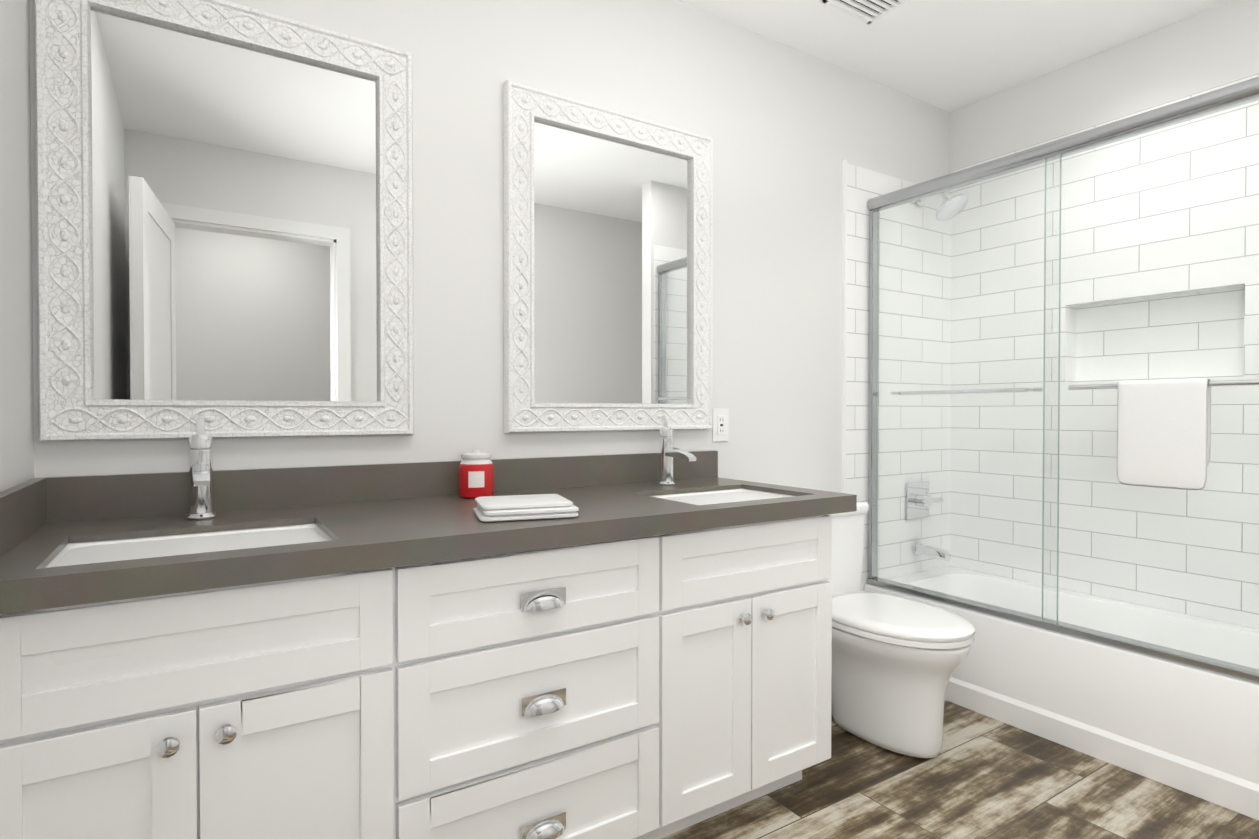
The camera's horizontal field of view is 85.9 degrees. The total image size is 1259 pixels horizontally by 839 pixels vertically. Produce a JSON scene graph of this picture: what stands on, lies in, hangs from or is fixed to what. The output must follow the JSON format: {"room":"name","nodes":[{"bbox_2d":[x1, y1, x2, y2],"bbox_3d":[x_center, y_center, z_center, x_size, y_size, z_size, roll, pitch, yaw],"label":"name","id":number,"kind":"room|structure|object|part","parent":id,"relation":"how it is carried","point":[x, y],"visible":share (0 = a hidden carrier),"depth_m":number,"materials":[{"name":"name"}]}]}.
{"room":"bathroom","nodes":[
{"label":"bathroom","id":0,"kind":"room"},
{"bbox_2d":[0,0,33,491],"bbox_3d":[-0.334,-0.159,-0.109,0.120,2.440,3.500,0,1,-33],"label":"wall","id":1,"kind":"structure","parent":0,"point":[16,392],"depth_m":1.27,"materials":[{"name":"white paint"}]},
{"bbox_2d":[30,0,949,492],"bbox_3d":[0.091,-0.187,2.315,3.457,2.440,0.120,0,1,-33],"label":"wall","id":2,"kind":"structure","parent":0,"point":[788,128],"depth_m":2.19,"materials":[{"name":"white paint"}]},
{"bbox_2d":[34,0,413,441],"bbox_3d":[-0.893,-0.459,1.588,0.756,1.004,0.029,0,1,-33],"label":"mirror","id":3,"kind":"object","parent":2,"relation":"attached to","point":[224,198],"visible":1,"depth_m":1.56,"materials":[{"name":"clear glass"}]},
{"bbox_3d":[-0.898,-0.459,1.595,0.588,0.836,0.004,0,1,-33],"label":"glass","id":4,"kind":"part","parent":3,"relation":"part of","materials":[{"name":"white"}]},
{"bbox_2d":[503,80,712,432],"bbox_3d":[-0.036,-0.465,2.139,0.756,1.004,0.029,0,1,-33],"label":"mirror","id":5,"kind":"object","parent":2,"relation":"attached to","point":[608,269],"visible":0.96,"depth_m":2.11,"materials":[{"name":"clear glass"}]},
{"bbox_3d":[-0.041,-0.465,2.146,0.588,0.836,0.004,0,1,-33],"label":"glass","id":6,"kind":"part","parent":5,"relation":"part of","materials":[{"name":"white"}]},
{"bbox_2d":[712,409,728,441],"bbox_3d":[0.323,0.020,2.389,0.072,0.116,0.009,0,1,-33],"label":"electrical outlet plate","id":7,"kind":"object","parent":2,"relation":"attached to","point":[720,425],"visible":1,"depth_m":2.38,"materials":[{"name":"white plastic"}]},
{"bbox_2d":[842,160,846,492],"bbox_3d":[0.869,-0.008,2.739,0.012,2.072,0.012,0,1,-33],"label":"trim","id":8,"kind":"structure","parent":2,"relation":"attached to","point":[844,326],"depth_m":2.73,"materials":[{"name":"white ceramic"}]},
{"bbox_2d":[846,163,951,590],"bbox_3d":[1.177,-0.005,2.937,0.720,2.060,0.012,0,1,-33],"label":"wall tile","id":9,"kind":"structure","parent":2,"relation":"attached to","point":[864,185],"depth_m":2.93,"materials":[{"name":"white tile"}]},
{"bbox_2d":[906,481,942,519],"bbox_3d":[1.298,0.356,2.975,0.185,0.160,0.059,0,1,-33],"label":"shower valve","id":10,"kind":"object","parent":9,"relation":"attached to","point":[913,497],"depth_m":2.97,"materials":[{"name":"silver metal"}]},
{"bbox_2d":[913,541,950,560],"bbox_3d":[1.312,0.570,2.933,0.060,0.060,0.149,0,1,-33],"label":"tub spout","id":11,"kind":"object","parent":9,"relation":"attached to","point":[924,551],"depth_m":2.92,"materials":[{"name":"silver metal"}]},
{"bbox_2d":[915,193,968,220],"bbox_3d":[1.330,-0.920,2.887,0.140,0.143,0.217,0,1,-33],"label":"shower head","id":12,"kind":"object","parent":9,"relation":"attached to","point":[957,206],"depth_m":2.84},
{"bbox_2d":[676,0,1231,111],"bbox_3d":[1.070,-1.419,0.778,3.457,0.060,3.740,0,1,-33],"label":"ceiling","id":13,"kind":"structure","parent":0,"point":[949,55],"depth_m":2.48,"materials":[{"name":"white paint"}]},
{"bbox_2d":[822,0,910,23],"bbox_3d":[0.809,-1.399,2.222,0.240,0.014,0.240,0,1,-33],"label":"ceiling vent","id":14,"kind":"object","parent":13,"relation":"in","point":[868,11],"visible":0.96,"depth_m":2.29,"materials":[{"name":"white plastic"}]},
{"bbox_2d":[661,700,1258,838],"bbox_3d":[1.070,1.080,0.808,3.457,0.060,3.740,0,1,-33],"label":"floor","id":15,"kind":"structure","parent":0,"point":[980,776],"depth_m":1.84,"materials":[{"name":"brown wood"}]},
{"bbox_2d":[0,416,856,838],"bbox_3d":[-0.300,0.518,1.637,1.814,1.046,0.609,0,1,-33],"label":"bathroom vanity","id":16,"kind":"object","parent":15,"relation":"on","point":[636,648],"visible":1,"depth_m":1.33,"materials":[{"name":"white wood"}]},
{"bbox_2d":[0,450,856,613],"bbox_3d":[-0.300,0.187,1.633,1.814,0.138,0.609,0,1,-33],"label":"countertop","id":17,"kind":"structure","parent":16,"relation":"on","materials":[{"name":"stone"}]},
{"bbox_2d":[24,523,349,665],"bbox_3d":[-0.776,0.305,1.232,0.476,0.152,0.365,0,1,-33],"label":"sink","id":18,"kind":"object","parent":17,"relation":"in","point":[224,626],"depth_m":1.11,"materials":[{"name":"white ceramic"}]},
{"bbox_2d":[185,418,216,519],"bbox_3d":[-0.895,0.105,1.414,0.058,0.215,0.164,0,1,-33],"label":"faucet","id":19,"kind":"object","parent":17,"relation":"on","point":[200,458],"depth_m":1.44,"materials":[{"name":"silver metal"}]},
{"bbox_2d":[459,449,493,498],"bbox_3d":[-0.411,0.144,1.818,0.092,0.127,0.093,0,1,-33],"label":"jar","id":20,"kind":"object","parent":17,"relation":"on","point":[476,473],"visible":1,"depth_m":1.78,"materials":[{"name":"red ceramic"}]},
{"bbox_3d":[-0.411,0.099,1.817,0.086,0.037,0.086,0,1,-33],"label":"lid","id":21,"kind":"part","parent":20,"relation":"part of","materials":[{"name":"white ceramic"}]},
{"bbox_2d":[473,494,578,521],"bbox_3d":[-0.233,0.194,1.505,0.211,0.034,0.170,0,1,-19],"label":"washcloth","id":22,"kind":"object","parent":17,"relation":"on","point":[517,507],"visible":1,"depth_m":1.44,"materials":[{"name":"white fabric"}]},
{"bbox_2d":[657,416,695,484],"bbox_3d":[0.144,0.097,2.082,0.058,0.215,0.164,0,1,-33],"label":"faucet","id":23,"kind":"object","parent":17,"relation":"on","point":[667,451],"depth_m":2.11,"materials":[{"name":"silver metal"}]},
{"bbox_2d":[651,488,823,562],"bbox_3d":[0.263,0.297,1.899,0.476,0.152,0.365,0,1,-33],"label":"sink","id":24,"kind":"object","parent":17,"relation":"in","point":[797,540],"depth_m":1.77,"materials":[{"name":"white ceramic"}]},
{"bbox_2d":[828,500,974,757],"bbox_3d":[0.788,0.671,2.270,0.454,0.723,0.716,0,1,-33],"label":"toilet","id":25,"kind":"object","parent":15,"relation":"on","point":[897,661],"visible":0.69,"depth_m":2.09,"materials":[{"name":"white ceramic"}]},
{"bbox_3d":[0.653,0.501,2.478,0.454,0.389,0.216,0,1,-33],"label":"tank","id":26,"kind":"part","parent":25,"relation":"part of","materials":[{"name":"white ceramic"}]},
{"bbox_3d":[0.842,0.637,2.186,0.380,0.048,0.517,0,1,-33],"label":"seat","id":27,"kind":"part","parent":25,"relation":"part of","materials":[{"name":"white plastic"}]},
{"bbox_2d":[864,566,1258,819],"bbox_3d":[1.626,0.860,2.333,0.625,0.344,1.508,0,1,-33],"label":"bathtub","id":28,"kind":"object","parent":15,"relation":"on","point":[1191,730],"visible":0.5,"depth_m":2.13,"materials":[{"name":"white ceramic"}]},
{"bbox_2d":[867,77,1258,682],"bbox_3d":[1.414,-0.109,2.186,0.144,1.594,1.504,0,1,-33],"label":"shower door","id":29,"kind":"structure","parent":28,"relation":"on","point":[1226,98],"depth_m":2.23,"materials":[{"name":"clear glass"}]},
{"bbox_2d":[1117,378,1210,489],"bbox_3d":[1.510,0.040,1.920,0.033,0.306,0.212,0,1,-33],"label":"hanging towel","id":30,"kind":"object","parent":29,"relation":"hanging from","point":[1163,433],"visible":1,"depth_m":1.90,"materials":[{"name":"white fabric"}]},
{"bbox_2d":[949,0,1258,170],"bbox_3d":[2.149,-0.186,2.200,0.120,2.440,2.300,0,1,-33],"label":"wall","id":31,"kind":"structure","parent":0,"point":[1212,47],"depth_m":2.56,"materials":[{"name":"white paint"}]},
{"bbox_2d":[949,73,1258,628],"bbox_3d":[1.965,-0.054,2.487,0.120,2.170,1.620,0,1,-33],"label":"tiled wall","id":32,"kind":"structure","parent":0,"point":[1224,587],"depth_m":2.60,"materials":[{"name":"tile"}]},
{"bbox_2d":[1065,282,1244,383],"bbox_3d":[1.934,-0.300,2.506,0.090,0.322,0.550,0,1,-33],"label":"trim","id":33,"kind":"structure","parent":32,"relation":"attached to","point":[1170,293],"depth_m":2.47,"materials":[{"name":"white tile"}]}
]}

